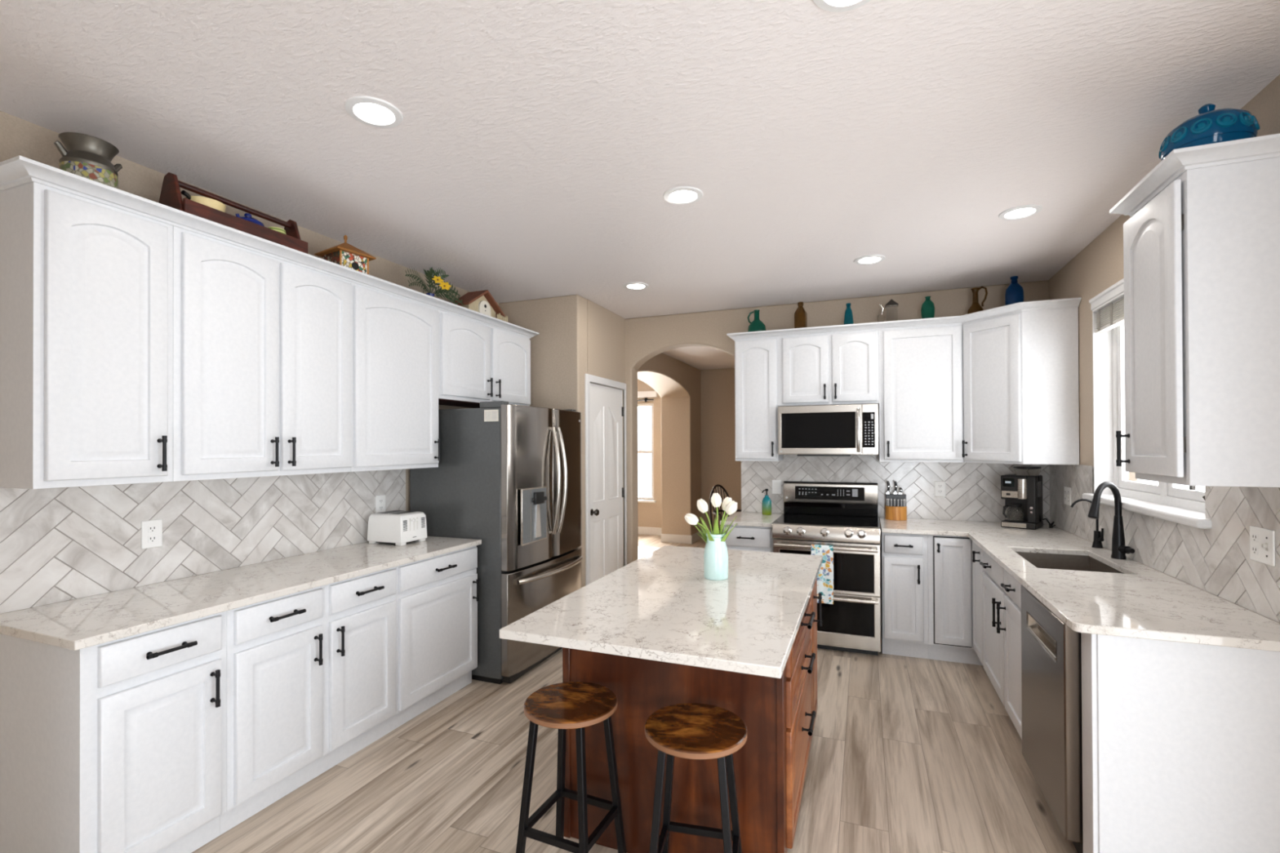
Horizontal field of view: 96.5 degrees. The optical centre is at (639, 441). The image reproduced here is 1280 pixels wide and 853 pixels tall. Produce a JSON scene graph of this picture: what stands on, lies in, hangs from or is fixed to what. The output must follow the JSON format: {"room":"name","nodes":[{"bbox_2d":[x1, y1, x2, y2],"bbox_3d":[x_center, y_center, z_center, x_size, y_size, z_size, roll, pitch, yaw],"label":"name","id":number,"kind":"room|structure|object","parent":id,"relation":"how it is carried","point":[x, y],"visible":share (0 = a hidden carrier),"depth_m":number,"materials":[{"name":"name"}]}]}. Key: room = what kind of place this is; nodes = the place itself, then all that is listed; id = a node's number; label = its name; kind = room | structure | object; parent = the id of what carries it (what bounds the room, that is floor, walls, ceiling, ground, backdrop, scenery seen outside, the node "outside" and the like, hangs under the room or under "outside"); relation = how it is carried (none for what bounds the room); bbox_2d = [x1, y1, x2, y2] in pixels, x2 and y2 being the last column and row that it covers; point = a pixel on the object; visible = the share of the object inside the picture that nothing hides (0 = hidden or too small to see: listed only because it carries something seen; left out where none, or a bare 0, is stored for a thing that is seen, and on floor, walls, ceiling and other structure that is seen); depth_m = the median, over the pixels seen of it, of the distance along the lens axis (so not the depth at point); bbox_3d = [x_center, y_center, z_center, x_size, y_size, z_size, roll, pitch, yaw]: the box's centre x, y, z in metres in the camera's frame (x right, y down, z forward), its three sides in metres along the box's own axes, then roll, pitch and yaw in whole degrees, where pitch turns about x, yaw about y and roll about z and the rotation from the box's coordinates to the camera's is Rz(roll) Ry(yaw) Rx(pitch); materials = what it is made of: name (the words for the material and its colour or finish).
{"room":"kitchen","nodes":[
{"label":"kitchen","id":0,"kind":"room"},
{"bbox_2d":[0,111,498,613],"bbox_3d":[-2.329,0.169,2.204,0.150,2.728,8.000,0,0,21],"label":"wall","id":1,"kind":"structure","parent":0,"point":[18,136],"depth_m":2.47,"materials":[{"name":"beige paint"}]},
{"bbox_2d":[0,182,173,488],"bbox_3d":[-2.055,-0.354,2.115,0.423,1.022,0.406,0,0,21],"label":"upper cabinet","id":2,"kind":"object","parent":1,"relation":"attached to","point":[86,285],"visible":1,"depth_m":1.98,"materials":[{"name":"white paint"}]},
{"bbox_2d":[53,132,122,189],"bbox_3d":[-2.058,-0.990,2.134,0.163,0.249,0.163,0,0,-24],"label":"milk can","id":3,"kind":"object","parent":2,"relation":"on","point":[86,156],"visible":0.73,"depth_m":2.08,"materials":[{"name":"grey metal"}]},
{"bbox_2d":[0,155,538,338],"bbox_3d":[-1.589,-0.872,3.320,0.419,0.050,3.095,0,0,21],"label":"crown molding","id":4,"kind":"structure","parent":2,"relation":"attached to","point":[18,171],"depth_m":2.33,"materials":[{"name":"white paint"}]},
{"bbox_2d":[0,469,405,613],"bbox_3d":[-1.960,0.392,2.923,0.006,0.460,2.030,0,0,21],"label":"backsplash","id":5,"kind":"structure","parent":1,"relation":"attached to","point":[62,544],"depth_m":2.54,"materials":[{"name":"tile"}]},
{"bbox_2d":[141,519,162,549],"bbox_3d":[-2.124,0.402,2.485,0.008,0.120,0.078,0,0,21],"label":"wall outlet","id":6,"kind":"object","parent":5,"relation":"attached to","point":[152,530],"visible":1,"depth_m":2.48,"materials":[{"name":"white plastic"}]},
{"bbox_2d":[147,524,156,532],"bbox_3d":[-2.122,0.380,2.484,0.001,0.028,0.032,0,0,21],"label":"socket","id":7,"kind":"object","parent":6,"relation":"attached to","point":[151,528],"depth_m":2.48,"materials":[{"name":"white plastic"}]},
{"bbox_2d":[147,535,156,542],"bbox_3d":[-2.121,0.424,2.484,0.001,0.028,0.032,0,0,21],"label":"socket","id":8,"kind":"object","parent":6,"relation":"attached to","point":[151,539],"depth_m":2.48,"materials":[{"name":"white plastic"}]},
{"bbox_2d":[375,494,385,513],"bbox_3d":[-1.662,0.404,3.660,0.008,0.120,0.078,0,0,21],"label":"wall outlet","id":9,"kind":"object","parent":5,"relation":"attached to","point":[380,500],"visible":0.91,"depth_m":3.65,"materials":[{"name":"white plastic"}]},
{"bbox_2d":[172,226,351,481],"bbox_3d":[-1.827,-0.351,2.695,0.423,1.022,0.837,0,0,21],"label":"upper cabinet","id":10,"kind":"object","parent":1,"relation":"attached to","point":[262,344],"visible":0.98,"depth_m":2.54,"materials":[{"name":"white paint"}]},
{"bbox_2d":[158,172,307,253],"bbox_3d":[-1.852,-0.990,2.630,0.188,0.254,0.566,0,0,21],"label":"tote","id":11,"kind":"object","parent":10,"relation":"on","point":[171,196],"visible":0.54,"depth_m":2.52,"materials":[{"name":"brown wood"}]},
{"bbox_2d":[181,190,226,212],"bbox_3d":[-1.893,-0.965,2.486,0.146,0.178,0.157,0,0,-29],"label":"rolling pin","id":12,"kind":"object","parent":11,"relation":"in","point":[215,204],"visible":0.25,"depth_m":2.44,"materials":[{"name":"beige wood"}]},
{"bbox_2d":[235,213,264,226],"bbox_3d":[-1.835,-0.971,2.660,0.144,0.190,0.163,0,0,21],"label":"teapot","id":13,"kind":"object","parent":11,"relation":"in","point":[247,216],"visible":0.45,"depth_m":2.63,"materials":[{"name":"blue ceramic"}]},
{"bbox_2d":[351,282,440,471],"bbox_3d":[-1.552,-0.348,3.395,0.423,1.022,0.666,0,0,21],"label":"upper cabinet","id":14,"kind":"object","parent":1,"relation":"attached to","point":[395,339],"visible":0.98,"depth_m":3.28,"materials":[{"name":"white paint"}]},
{"bbox_2d":[314,235,376,275],"bbox_3d":[-1.632,-1.003,3.165,0.220,0.284,0.220,0,0,31],"label":"birdhouse","id":15,"kind":"object","parent":14,"relation":"on","point":[346,255],"visible":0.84,"depth_m":3.11,"materials":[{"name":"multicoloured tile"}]},
{"bbox_2d":[438,309,530,408],"bbox_3d":[-1.235,-0.564,4.206,0.423,0.585,1.072,0,0,21],"label":"upper cabinet","id":16,"kind":"object","parent":1,"relation":"attached to","point":[478,362],"visible":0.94,"depth_m":4.03,"materials":[{"name":"white paint"}]},
{"bbox_2d":[404,266,463,305],"bbox_3d":[-1.357,-1.007,3.758,0.154,0.298,0.538,0,0,18],"label":"flower arrangement","id":17,"kind":"object","parent":16,"relation":"on","point":[446,286],"visible":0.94,"depth_m":3.77,"materials":[{"name":"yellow plant"}]},
{"bbox_2d":[452,289,507,322],"bbox_3d":[-1.191,-0.987,4.265,0.175,0.262,0.490,0,0,21],"label":"birdhouse","id":18,"kind":"object","parent":16,"relation":"on","point":[480,301],"visible":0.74,"depth_m":4.21,"materials":[{"name":"brown wood"}]},
{"bbox_2d":[498,294,587,587],"bbox_3d":[-0.817,0.178,4.810,0.760,2.728,0.178,0,0,21],"label":"wall","id":19,"kind":"structure","parent":0,"point":[559,351],"depth_m":4.67,"materials":[{"name":"beige paint"}]},
{"bbox_2d":[586,299,622,389],"bbox_3d":[-0.345,-0.842,5.125,0.100,0.688,0.746,0,0,21],"label":"wall","id":20,"kind":"structure","parent":0,"point":[604,326],"depth_m":5.07,"materials":[{"name":"beige paint"}]},
{"bbox_2d":[584,373,626,585],"bbox_3d":[-0.290,0.491,5.086,0.022,2.100,0.847,0,0,21],"label":"trim","id":21,"kind":"structure","parent":20,"relation":"attached to","point":[588,378],"depth_m":4.73,"materials":[{"name":"white paint"}]},
{"bbox_2d":[590,382,624,582],"bbox_3d":[-0.282,0.519,5.100,0.100,2.028,0.748,0,0,21],"label":"door","id":22,"kind":"structure","parent":20,"relation":"in","point":[606,408],"depth_m":5.08,"materials":[{"name":"white paint"}]},
{"bbox_2d":[191,534,1077,852],"bbox_3d":[0.209,1.579,3.242,8.400,0.100,12.200,0,0,21],"label":"floor","id":23,"kind":"structure","parent":0,"point":[908,754],"depth_m":2.58,"materials":[{"name":"wood"}]},
{"bbox_2d":[0,610,226,852],"bbox_3d":[-1.928,1.090,2.098,0.656,0.882,0.444,0,0,21],"label":"base cabinet","id":24,"kind":"object","parent":23,"relation":"on","point":[118,745],"visible":0.93,"depth_m":1.92,"materials":[{"name":"white paint"}]},
{"bbox_2d":[0,536,481,650],"bbox_3d":[-1.664,0.635,2.807,0.625,0.030,2.010,0,0,21],"label":"countertop","id":25,"kind":"structure","parent":24,"relation":"on","point":[74,624],"depth_m":2.30,"materials":[{"name":"white stone"}]},
{"bbox_2d":[367,510,426,546],"bbox_3d":[-1.500,0.530,3.543,0.280,0.185,0.222,0,0,21],"label":"toaster","id":26,"kind":"object","parent":25,"relation":"on","point":[399,527],"visible":1,"depth_m":3.46,"materials":[{"name":"white plastic"}]},
{"bbox_2d":[219,566,395,835],"bbox_3d":[-1.690,1.092,2.704,0.656,0.882,0.857,0,0,21],"label":"base cabinet","id":27,"kind":"object","parent":23,"relation":"on","point":[311,673],"visible":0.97,"depth_m":2.50,"materials":[{"name":"white paint"}]},
{"bbox_2d":[390,545,479,731],"bbox_3d":[-1.410,1.095,3.417,0.656,0.882,0.671,0,0,21],"label":"base cabinet","id":28,"kind":"object","parent":23,"relation":"on","point":[437,597],"visible":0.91,"depth_m":3.26,"materials":[{"name":"white paint"}]},
{"bbox_2d":[409,400,582,684],"bbox_3d":[-0.954,0.643,4.162,0.912,1.792,1.005,0,0,21],"label":"refrigerator","id":29,"kind":"object","parent":23,"relation":"on","point":[512,484],"visible":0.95,"depth_m":3.72,"materials":[{"name":"grey metal"}]},
{"bbox_2d":[484,409,498,421],"bbox_3d":[-0.944,-0.166,3.624,0.105,0.073,0.006,0,0,21],"label":"paper note","id":30,"kind":"object","parent":29,"relation":"attached to","point":[489,415],"visible":1,"depth_m":3.62,"materials":[{"name":"white paper"}]},
{"bbox_2d":[515,681,626,852],"bbox_3d":[-0.239,1.212,1.989,0.322,0.622,0.322,0,0,24],"label":"bar stool","id":31,"kind":"object","parent":23,"relation":"on","point":[577,705],"visible":1,"depth_m":1.94,"materials":[{"name":"black metal"}]},
{"bbox_2d":[562,577,822,852],"bbox_3d":[0.343,1.083,2.619,0.895,0.884,1.236,0,0,21],"label":"kitchen island","id":32,"kind":"object","parent":23,"relation":"on","point":[779,715],"visible":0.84,"depth_m":2.05,"materials":[{"name":"brown wood"}]},
{"bbox_2d":[499,545,822,678],"bbox_3d":[0.262,0.625,2.460,0.897,0.030,1.653,0,0,21],"label":"island countertop","id":33,"kind":"structure","parent":32,"relation":"on","point":[660,606],"depth_m":2.02,"materials":[{"name":"white stone"}]},
{"bbox_2d":[703,532,728,580],"bbox_3d":[0.341,0.510,2.561,0.109,0.200,0.109,0,0,21],"label":"vase","id":34,"kind":"object","parent":33,"relation":"on","point":[716,554],"visible":0.88,"depth_m":2.52,"materials":[{"name":"green ceramic"}]},
{"bbox_2d":[684,513,706,543],"bbox_3d":[0.271,0.449,2.573,0.115,0.252,0.102,0,0,-36],"label":"tulip","id":35,"kind":"object","parent":34,"relation":"in","point":[691,518],"visible":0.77,"depth_m":2.56,"materials":[{"name":"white plant"}]},
{"bbox_2d":[697,498,712,537],"bbox_3d":[0.294,0.416,2.571,0.094,0.317,0.083,-1,0,42],"label":"tulip","id":36,"kind":"object","parent":34,"relation":"in","point":[702,505],"visible":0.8,"depth_m":2.57,"materials":[{"name":"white plant"}]},
{"bbox_2d":[699,493,721,541],"bbox_3d":[0.325,0.402,2.550,0.092,0.344,0.122,0,0,-7],"label":"tulip","id":37,"kind":"object","parent":34,"relation":"in","point":[716,500],"visible":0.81,"depth_m":2.55,"materials":[{"name":"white plant"}]},
{"bbox_2d":[719,497,732,542],"bbox_3d":[0.375,0.411,2.545,0.074,0.326,0.119,0,0,11],"label":"tulip","id":38,"kind":"object","parent":34,"relation":"in","point":[727,500],"visible":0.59,"depth_m":2.56,"materials":[{"name":"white plant"}]},
{"bbox_2d":[720,500,737,539],"bbox_3d":[0.391,0.417,2.540,0.095,0.314,0.081,0,0,1],"label":"tulip","id":39,"kind":"object","parent":34,"relation":"in","point":[731,507],"visible":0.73,"depth_m":2.52,"materials":[{"name":"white plant"}]},
{"bbox_2d":[644,702,746,852],"bbox_3d":[0.177,1.210,1.808,0.322,0.622,0.322,0,0,13],"label":"bar stool","id":40,"kind":"object","parent":23,"relation":"on","point":[688,731],"visible":1,"depth_m":1.78,"materials":[{"name":"brown wood"}]},
{"bbox_2d":[709,484,741,531],"bbox_3d":[1.119,1.041,6.988,0.528,1.015,0.498,0,0,-38],"label":"dining chair","id":41,"kind":"object","parent":23,"relation":"on","point":[714,513],"visible":0.38,"depth_m":7.10,"materials":[{"name":"brown wood"}]},
{"bbox_2d":[722,524,773,552],"bbox_3d":[0.936,1.093,4.686,0.387,0.882,0.696,0,0,21],"label":"base cabinet","id":42,"kind":"object","parent":23,"relation":"on","point":[759,539],"visible":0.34,"depth_m":4.39,"materials":[{"name":"white paint"}]},
{"bbox_2d":[720,511,782,527],"bbox_3d":[0.934,0.635,4.701,0.403,0.030,0.663,0,0,21],"label":"countertop","id":43,"kind":"structure","parent":42,"relation":"on","point":[743,518],"depth_m":4.54,"materials":[{"name":"white stone"}]},
{"bbox_2d":[761,488,771,515],"bbox_3d":[1.079,0.510,4.860,0.082,0.220,0.082,0,0,21],"label":"soap dispenser","id":44,"kind":"object","parent":43,"relation":"on","point":[766,502],"visible":1,"depth_m":4.83,"materials":[{"name":"blue glass"}]},
{"bbox_2d":[772,480,880,655],"bbox_3d":[1.460,0.933,4.444,0.755,1.196,0.755,0,0,21],"label":"range","id":45,"kind":"object","parent":23,"relation":"on","point":[842,515],"visible":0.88,"depth_m":4.14,"materials":[{"name":"metal"}]},
{"bbox_2d":[811,544,833,604],"bbox_3d":[1.316,0.951,4.120,0.150,0.412,0.062,0,0,21],"label":"dish towel","id":46,"kind":"object","parent":45,"relation":"hanging from","point":[825,575],"visible":0.77,"depth_m":4.09,"materials":[{"name":"multicoloured fabric"}]},
{"bbox_2d":[772,513,880,528],"bbox_3d":[1.463,0.617,4.456,0.755,0.016,0.630,0,0,21],"label":"cooktop","id":47,"kind":"object","parent":45,"relation":"in","point":[834,520],"depth_m":4.42,"materials":[{"name":"black glass"}]},
{"bbox_2d":[880,531,928,658],"bbox_3d":[1.966,1.087,4.281,0.293,0.882,0.696,0,0,21],"label":"base cabinet","id":48,"kind":"object","parent":23,"relation":"on","point":[904,557],"visible":0.95,"depth_m":4.00,"materials":[{"name":"white paint"}]},
{"bbox_2d":[927,534,986,666],"bbox_3d":[2.449,1.083,3.918,0.870,0.882,1.003,0,0,21],"label":"base cabinet","id":49,"kind":"object","parent":23,"relation":"on","point":[955,571],"visible":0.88,"depth_m":3.89,"materials":[{"name":"white paint"}]},
{"bbox_2d":[879,517,1279,651],"bbox_3d":[1.990,0.622,3.160,1.167,0.030,2.759,0,0,21],"label":"countertop","id":50,"kind":"structure","parent":49,"relation":"on","point":[1142,601],"depth_m":2.26,"materials":[{"name":"white stone"}]},
{"bbox_2d":[884,493,906,520],"bbox_3d":[2.016,0.514,4.494,0.156,0.200,0.097,0,0,21],"label":"knife block","id":51,"kind":"object","parent":50,"relation":"on","point":[891,513],"visible":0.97,"depth_m":4.47,"materials":[{"name":"brown wood"}]},
{"bbox_2d":[1000,466,1055,529],"bbox_3d":[2.749,0.393,4.047,0.271,0.432,0.289,0,0,-45],"label":"coffee maker","id":52,"kind":"object","parent":50,"relation":"on","point":[1022,491],"visible":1,"depth_m":4.01,"materials":[{"name":"black plastic"}]},
{"bbox_2d":[1015,551,1122,573],"bbox_3d":[2.200,0.741,2.955,0.433,0.211,0.665,0,0,21],"label":"sink","id":53,"kind":"object","parent":50,"relation":"in","point":[1062,562],"visible":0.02,"depth_m":3.21,"materials":[{"name":"metal"}]},
{"bbox_2d":[1070,498,1104,548],"bbox_3d":[2.576,0.468,3.291,0.151,0.276,0.068,0,0,38],"label":"filter faucet","id":54,"kind":"object","parent":50,"relation":"on","point":[1098,537],"visible":0.8,"depth_m":3.26,"materials":[{"name":"black metal"}]},
{"bbox_2d":[1087,481,1134,559],"bbox_3d":[2.389,0.405,2.927,0.241,0.400,0.117,0,0,-2],"label":"kitchen faucet","id":55,"kind":"object","parent":50,"relation":"on","point":[1119,550],"visible":1,"depth_m":2.93,"materials":[{"name":"black metal"}]},
{"bbox_2d":[979,550,1022,739],"bbox_3d":[2.188,1.078,2.947,0.645,0.882,0.994,0,0,21],"label":"base cabinet","id":56,"kind":"object","parent":23,"relation":"on","point":[1002,593],"visible":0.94,"depth_m":2.96,"materials":[{"name":"white paint"}]},
{"bbox_2d":[1020,584,1083,852],"bbox_3d":[1.890,1.079,2.193,0.598,0.875,0.610,0,0,21],"label":"dishwasher","id":57,"kind":"object","parent":23,"relation":"on","point":[1051,651],"visible":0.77,"depth_m":2.13,"materials":[{"name":"metal"}]},
{"bbox_2d":[1080,632,1279,852],"bbox_3d":[1.790,1.073,1.837,0.576,0.882,0.104,0,0,21],"label":"end panel","id":58,"kind":"object","parent":23,"relation":"on","point":[1181,740],"visible":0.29,"depth_m":1.81,"materials":[{"name":"white paint"}]},
{"bbox_2d":[0,0,1279,369],"bbox_3d":[0.198,-1.259,3.258,8.400,0.120,12.200,0,0,21],"label":"ceiling","id":59,"kind":"structure","parent":0,"point":[537,147],"depth_m":2.12,"materials":[{"name":"white paint"}]},
{"bbox_2d":[344,96,403,128],"bbox_3d":[-0.968,-1.196,2.081,0.194,0.008,0.194,0,0,21],"label":"recessed light","id":60,"kind":"object","parent":59,"relation":"in","point":[367,110],"visible":1,"depth_m":2.07,"materials":[{"name":"white paint"}]},
{"bbox_2d":[623,282,648,289],"bbox_3d":[-0.030,-1.187,4.362,0.194,0.008,0.194,0,0,21],"label":"recessed light","id":61,"kind":"object","parent":59,"relation":"in","point":[632,286],"visible":1,"depth_m":4.36,"materials":[{"name":"white plastic"}]},
{"bbox_2d":[663,186,702,204],"bbox_3d":[0.211,-1.197,2.784,0.194,0.008,0.194,0,0,21],"label":"recessed light","id":62,"kind":"object","parent":59,"relation":"in","point":[682,195],"visible":1,"depth_m":2.78,"materials":[{"name":"white plastic"}]},
{"bbox_2d":[813,0,871,12],"bbox_3d":[0.552,-1.206,1.507,0.194,0.008,0.194,0,0,21],"label":"recessed light","id":63,"kind":"object","parent":59,"relation":"in","point":[833,6],"visible":1,"depth_m":1.57,"materials":[{"name":"white plastic"}]},
{"bbox_2d":[853,254,885,264],"bbox_3d":[1.512,-1.197,3.760,0.194,0.008,0.194,0,0,21],"label":"recessed light","id":64,"kind":"object","parent":59,"relation":"in","point":[869,259],"visible":1,"depth_m":3.75,"materials":[{"name":"white plastic"}]},
{"bbox_2d":[998,204,1042,220],"bbox_3d":[1.998,-1.203,3.003,0.194,0.008,0.194,0,0,21],"label":"recessed light","id":65,"kind":"object","parent":59,"relation":"in","point":[1023,211],"visible":1,"depth_m":2.99,"materials":[{"name":"white plastic"}]},
{"bbox_2d":[637,352,701,535],"bbox_3d":[0.078,0.190,7.608,0.480,2.728,3.780,0,0,21],"label":"wall","id":66,"kind":"structure","parent":0,"point":[677,383],"depth_m":8.79,"materials":[{"name":"beige paint"}]},
{"bbox_2d":[661,529,702,543],"bbox_3d":[0.668,1.495,9.063,0.499,0.130,0.600,0,0,21],"label":"baseboard","id":67,"kind":"structure","parent":66,"relation":"attached to","point":[668,538],"depth_m":8.80,"materials":[{"name":"white paint"}]},
{"bbox_2d":[624,280,1048,564],"bbox_3d":[1.512,0.169,4.928,3.690,2.728,0.160,0,0,21],"label":"wall","id":68,"kind":"structure","parent":0,"point":[646,338],"depth_m":5.13,"materials":[{"name":"beige paint"}]},
{"bbox_2d":[621,317,625,566],"bbox_3d":[-0.196,0.179,5.488,0.100,2.728,0.046,0,0,21],"label":"wall","id":69,"kind":"structure","parent":68,"relation":"attached to","point":[624,341],"depth_m":5.45,"materials":[{"name":"beige paint"}]},
{"bbox_2d":[734,337,783,461],"bbox_3d":[1.004,-0.350,4.826,0.350,1.022,0.381,0,0,21],"label":"upper cabinet","id":70,"kind":"object","parent":68,"relation":"attached to","point":[756,360],"visible":0.98,"depth_m":4.68,"materials":[{"name":"white paint"}]},
{"bbox_2d":[747,309,765,332],"bbox_3d":[0.993,-0.990,4.857,0.158,0.256,0.155,0,0,21],"label":"glass jug","id":71,"kind":"object","parent":70,"relation":"on","point":[756,325],"visible":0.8,"depth_m":4.81,"materials":[{"name":"teal glass"}]},
{"bbox_2d":[726,297,1081,341],"bbox_3d":[1.815,-0.879,4.336,2.414,0.050,0.389,0,0,30],"label":"crown molding","id":72,"kind":"structure","parent":70,"relation":"attached to","point":[1071,302],"depth_m":4.24,"materials":[{"name":"white paint"}]},
{"bbox_2d":[777,329,879,406],"bbox_3d":[1.520,-0.578,4.624,0.758,0.574,0.381,0,0,21],"label":"upper cabinet","id":73,"kind":"object","parent":68,"relation":"attached to","point":[842,368],"visible":0.97,"depth_m":4.49,"materials":[{"name":"white paint"}]},
{"bbox_2d":[794,302,807,328],"bbox_3d":[1.330,-1.008,4.725,0.099,0.289,0.103,0,0,21],"label":"glass bottle","id":74,"kind":"object","parent":73,"relation":"on","point":[800,314],"visible":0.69,"depth_m":4.69,"materials":[{"name":"brown glass"}]},
{"bbox_2d":[777,404,878,456],"bbox_3d":[1.512,-0.086,4.591,0.742,0.398,0.445,0,0,21],"label":"microwave","id":75,"kind":"object","parent":73,"relation":"attached to","point":[821,430],"visible":1,"depth_m":4.42,"materials":[{"name":"metal"}]},
{"bbox_2d":[844,302,853,324],"bbox_3d":[1.676,-0.988,4.589,0.076,0.244,0.075,0,0,21],"label":"glass bottle","id":76,"kind":"object","parent":73,"relation":"on","point":[848,317],"visible":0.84,"depth_m":4.57,"materials":[{"name":"teal glass"}]},
{"bbox_2d":[741,454,1049,524],"bbox_3d":[1.973,0.353,4.654,2.305,0.526,0.006,0,0,21],"label":"backsplash","id":77,"kind":"structure","parent":68,"relation":"attached to","point":[972,490],"depth_m":4.57,"materials":[{"name":"tile"}]},
{"bbox_2d":[772,480,781,493],"bbox_3d":[1.186,0.392,4.955,0.078,0.120,0.008,0,0,21],"label":"wall switch","id":78,"kind":"object","parent":77,"relation":"attached to","point":[776,484],"visible":1,"depth_m":4.95,"materials":[{"name":"white plastic"}]},
{"bbox_2d":[934,481,945,497],"bbox_3d":[2.362,0.372,4.494,0.078,0.120,0.008,0,0,21],"label":"wall outlet","id":79,"kind":"object","parent":77,"relation":"attached to","point":[940,486],"visible":1,"depth_m":4.49,"materials":[{"name":"white plastic"}]},
{"bbox_2d":[878,324,964,462],"bbox_3d":[2.138,-0.357,4.380,0.566,1.022,0.381,0,0,21],"label":"upper cabinet","id":80,"kind":"object","parent":68,"relation":"attached to","point":[921,404],"visible":0.96,"depth_m":4.24,"materials":[{"name":"white paint"}]},
{"bbox_2d":[884,299,898,321],"bbox_3d":[1.971,-0.993,4.473,0.096,0.250,0.096,0,0,21],"label":"glass lantern","id":81,"kind":"object","parent":80,"relation":"on","point":[891,306],"visible":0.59,"depth_m":4.44,"materials":[{"name":"white"}]},
{"bbox_2d":[920,296,934,318],"bbox_3d":[2.209,-0.990,4.380,0.098,0.242,0.098,0,0,21],"label":"glass vase","id":82,"kind":"object","parent":80,"relation":"on","point":[927,309],"visible":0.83,"depth_m":4.34,"materials":[{"name":"teal glass"}]},
{"bbox_2d":[637,368,1137,530],"bbox_3d":[2.388,0.188,8.811,8.400,2.728,0.150,0,0,21],"label":"wall","id":83,"kind":"structure","parent":0,"point":[719,465],"depth_m":9.21,"materials":[{"name":"beige paint"}]},
{"bbox_2d":[637,403,656,502],"bbox_3d":[-0.187,0.190,9.764,0.990,1.665,0.140,0,0,21],"label":"window","id":84,"kind":"structure","parent":83,"relation":"in","point":[649,500],"depth_m":9.62,"materials":[{"name":"white paint"}]},
{"bbox_2d":[637,391,657,397],"bbox_3d":[-0.202,-0.793,9.712,1.050,0.100,0.065,0,0,21],"label":"roller blind","id":85,"kind":"object","parent":83,"relation":"attached to","point":[645,393],"visible":0.26,"depth_m":9.55,"materials":[{"name":"white fabric"}]},
{"bbox_2d":[638,526,661,535],"bbox_3d":[-0.429,1.504,9.824,2.100,0.130,0.015,0,0,21],"label":"baseboard","id":86,"kind":"structure","parent":83,"relation":"attached to","point":[642,530],"depth_m":9.58,"materials":[{"name":"white paint"}]},
{"bbox_2d":[1048,74,1279,622],"bbox_3d":[1.684,0.143,0.552,0.160,2.728,7.860,0,0,21],"label":"wall","id":87,"kind":"structure","parent":0,"point":[1099,266],"depth_m":3.46,"materials":[{"name":"beige paint"}]},
{"bbox_2d":[962,306,1079,464],"bbox_3d":[2.631,-0.361,4.058,0.627,1.022,0.621,0,0,21],"label":"upper cabinet","id":88,"kind":"object","parent":87,"relation":"attached to","point":[1021,388],"visible":0.95,"depth_m":3.77,"materials":[{"name":"white paint"}]},
{"bbox_2d":[967,286,987,314],"bbox_3d":[2.496,-1.012,4.244,0.113,0.282,0.117,0,0,-26],"label":"glass pitcher","id":89,"kind":"object","parent":88,"relation":"on","point":[975,307],"visible":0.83,"depth_m":4.22,"materials":[{"name":"brown glass"}]},
{"bbox_2d":[1004,275,1023,305],"bbox_3d":[2.691,-1.029,4.104,0.114,0.313,0.113,0,0,21],"label":"glass bottle","id":90,"kind":"object","parent":88,"relation":"on","point":[1014,294],"visible":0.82,"depth_m":4.07,"materials":[{"name":"blue glass"}]},
{"bbox_2d":[1082,311,1211,528],"bbox_3d":[2.548,-0.232,2.852,0.190,1.162,1.310,0,0,21],"label":"window","id":91,"kind":"structure","parent":87,"relation":"in","point":[1171,502],"depth_m":3.34,"materials":[{"name":"white paint"}]},
{"bbox_2d":[1088,278,1124,333],"bbox_3d":[2.513,-0.752,2.847,0.087,0.198,1.222,0,0,21],"label":"window blind","id":92,"kind":"object","parent":91,"relation":"attached to","point":[1108,304],"visible":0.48,"depth_m":3.20,"materials":[{"name":"white paint"}]},
{"bbox_2d":[1048,464,1279,622],"bbox_3d":[2.410,0.373,2.629,0.006,0.460,3.460,0,0,21],"label":"backsplash","id":93,"kind":"structure","parent":87,"relation":"attached to","point":[1216,561],"depth_m":2.28,"materials":[{"name":"tile"}]},
{"bbox_2d":[1063,486,1071,506],"bbox_3d":[2.878,0.366,3.853,0.018,0.120,0.128,0,0,21],"label":"wall outlet","id":94,"kind":"object","parent":93,"relation":"attached to","point":[1067,491],"visible":0.98,"depth_m":3.83,"materials":[{"name":"white plastic"}]},
{"bbox_2d":[1249,525,1275,566],"bbox_3d":[2.138,0.358,1.970,0.018,0.120,0.128,0,0,21],"label":"wall outlet","id":95,"kind":"object","parent":93,"relation":"attached to","point":[1262,541],"visible":1,"depth_m":1.96,"materials":[{"name":"white plastic"}]},
{"bbox_2d":[1115,156,1279,487],"bbox_3d":[1.940,-0.370,1.967,0.384,1.022,0.407,0,0,21],"label":"upper cabinet","id":96,"kind":"object","parent":87,"relation":"attached to","point":[1202,258],"visible":0.99,"depth_m":1.81,"materials":[{"name":"white paint"}]},
{"bbox_2d":[1109,133,1279,217],"bbox_3d":[1.943,-0.893,1.962,0.372,0.050,0.505,0,0,21],"label":"crown molding","id":97,"kind":"structure","parent":96,"relation":"attached to","point":[1178,161],"depth_m":1.80,"materials":[{"name":"white paint"}]},
{"bbox_2d":[1158,103,1260,160],"bbox_3d":[1.945,-1.017,1.958,0.248,0.270,0.248,0,0,21],"label":"glass dish","id":98,"kind":"object","parent":96,"relation":"on","point":[1211,126],"visible":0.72,"depth_m":1.87,"materials":[{"name":"blue glass"}]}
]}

